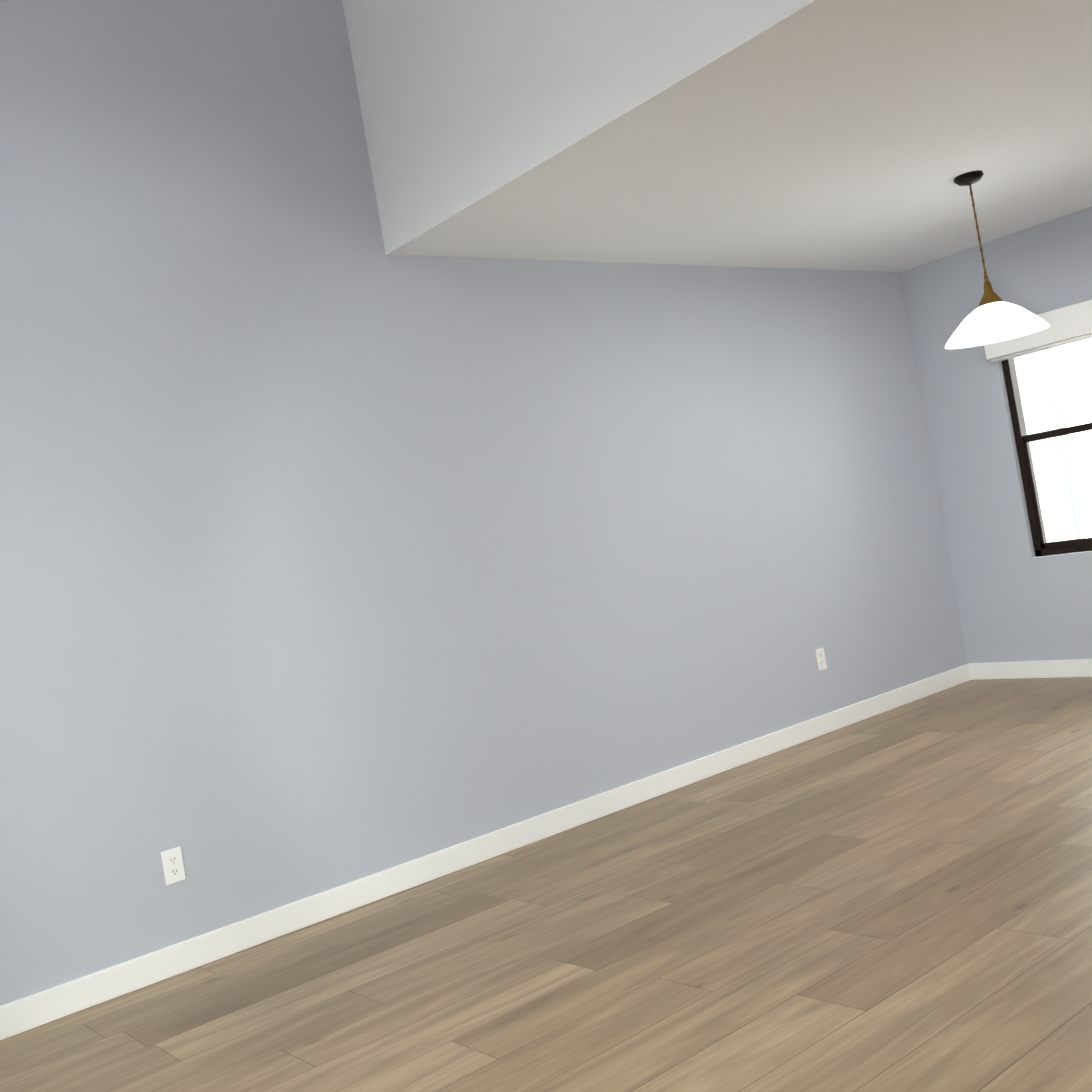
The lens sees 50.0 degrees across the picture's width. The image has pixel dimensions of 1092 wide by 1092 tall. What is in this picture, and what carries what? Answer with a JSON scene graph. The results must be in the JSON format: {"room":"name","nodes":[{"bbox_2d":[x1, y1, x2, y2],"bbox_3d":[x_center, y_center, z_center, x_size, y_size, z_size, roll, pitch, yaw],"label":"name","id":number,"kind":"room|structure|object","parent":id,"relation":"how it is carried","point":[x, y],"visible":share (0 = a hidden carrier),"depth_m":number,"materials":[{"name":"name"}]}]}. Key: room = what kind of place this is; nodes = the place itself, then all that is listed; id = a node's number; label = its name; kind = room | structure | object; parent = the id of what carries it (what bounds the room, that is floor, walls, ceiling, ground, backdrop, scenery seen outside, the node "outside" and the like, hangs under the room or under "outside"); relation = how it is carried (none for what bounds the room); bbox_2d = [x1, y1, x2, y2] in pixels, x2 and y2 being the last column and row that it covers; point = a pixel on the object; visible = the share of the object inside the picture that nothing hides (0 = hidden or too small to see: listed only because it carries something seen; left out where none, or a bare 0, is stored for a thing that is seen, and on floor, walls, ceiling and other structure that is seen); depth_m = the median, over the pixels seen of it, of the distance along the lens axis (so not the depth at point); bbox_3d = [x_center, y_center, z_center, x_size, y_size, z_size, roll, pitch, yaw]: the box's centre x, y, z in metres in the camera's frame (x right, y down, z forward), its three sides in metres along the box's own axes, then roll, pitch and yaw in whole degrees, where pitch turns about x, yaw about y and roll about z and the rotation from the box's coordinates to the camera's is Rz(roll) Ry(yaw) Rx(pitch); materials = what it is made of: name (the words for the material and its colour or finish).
{"room":"empty living room","nodes":[
{"label":"empty living room","id":0,"kind":"room"},
{"bbox_2d":[0,0,1085,1005],"bbox_3d":[0.650,-1.667,5.987,9.660,5.512,0.150,-9,0,-39],"label":"wall","id":1,"kind":"structure","parent":0,"point":[339,546],"depth_m":4.55,"materials":[{"name":"grey paint"}]},
{"bbox_2d":[160,846,185,884],"bbox_3d":[-1.263,1.084,3.964,0.070,0.114,0.008,-9,0,-39],"label":"outlet","id":2,"kind":"object","parent":1,"relation":"attached to","point":[173,866],"visible":1,"depth_m":3.96,"materials":[{"name":"white plastic"}]},
{"bbox_2d":[0,663,971,1040],"bbox_3d":[1.159,0.990,5.905,9.360,0.100,0.018,-9,0,-39],"label":"baseboard","id":3,"kind":"structure","parent":1,"relation":"attached to","point":[62,1001],"depth_m":4.51,"materials":[{"name":"white wood"}]},
{"bbox_2d":[815,648,826,670],"bbox_3d":[1.460,0.601,6.207,0.070,0.114,0.008,-9,0,-39],"label":"outlet","id":4,"kind":"object","parent":1,"relation":"attached to","point":[820,658],"visible":1,"depth_m":6.20,"materials":[{"name":"white plastic"}]},
{"bbox_2d":[0,677,1091,1091],"bbox_3d":[3.482,0.685,3.019,9.660,0.120,7.750,-9,0,-39],"label":"floor","id":5,"kind":"structure","parent":0,"point":[898,899],"depth_m":3.41,"materials":[{"name":"laminate"}]},
{"bbox_2d":[342,0,858,255],"bbox_3d":[1.588,-2.293,1.933,0.130,1.383,7.450,-9,0,-39],"label":"wall","id":6,"kind":"structure","parent":0,"point":[472,110],"depth_m":4.07,"materials":[{"name":"white paint"}]},
{"bbox_2d":[415,0,1091,271],"bbox_3d":[4.122,-2.159,3.937,6.496,0.280,7.450,-9,0,-39],"label":"ceiling","id":7,"kind":"structure","parent":0,"point":[860,135],"depth_m":4.47,"materials":[{"name":"white paint"}]},
{"bbox_2d":[945,171,1049,348],"bbox_3d":[1.907,-1.265,5.111,0.436,0.718,0.436,-9,0,-39],"label":"pendant light","id":8,"kind":"object","parent":7,"relation":"hanging from","point":[993,317],"visible":1,"depth_m":5.06,"materials":[{"name":"white glass"}]},
{"bbox_2d":[900,207,1091,662],"bbox_3d":[3.046,-0.548,6.324,0.150,2.500,2.050,-9,0,-39],"label":"wall","id":9,"kind":"structure","parent":0,"point":[1017,601],"depth_m":6.78,"materials":[{"name":"grey paint"}]},
{"bbox_2d":[972,659,1091,679],"bbox_3d":[3.249,0.633,6.185,0.014,0.100,2.174,-9,0,-39],"label":"baseboard","id":10,"kind":"structure","parent":9,"relation":"attached to","point":[1076,667],"depth_m":6.73,"materials":[{"name":"white wood"}]},
{"bbox_2d":[984,299,1091,556],"bbox_3d":[3.005,-0.397,6.321,0.155,1.824,1.010,-9,0,-39],"label":"window","id":11,"kind":"structure","parent":9,"relation":"in","point":[1070,324],"depth_m":6.55,"materials":[{"name":"brown metal"}]},
{"bbox_2d":[1033,551,1091,557],"bbox_3d":[3.068,0.020,6.318,0.028,0.015,0.920,-9,0,-39],"label":"window sill","id":12,"kind":"structure","parent":9,"relation":"attached to","point":[1063,554],"depth_m":6.53,"materials":[{"name":"white wood"}]},
{"label":"outside","id":13,"kind":"structure","parent":0,"visible":0},
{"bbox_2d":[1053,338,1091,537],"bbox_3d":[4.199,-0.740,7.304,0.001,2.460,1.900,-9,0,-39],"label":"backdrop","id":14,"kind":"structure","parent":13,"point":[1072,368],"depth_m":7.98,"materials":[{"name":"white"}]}
]}

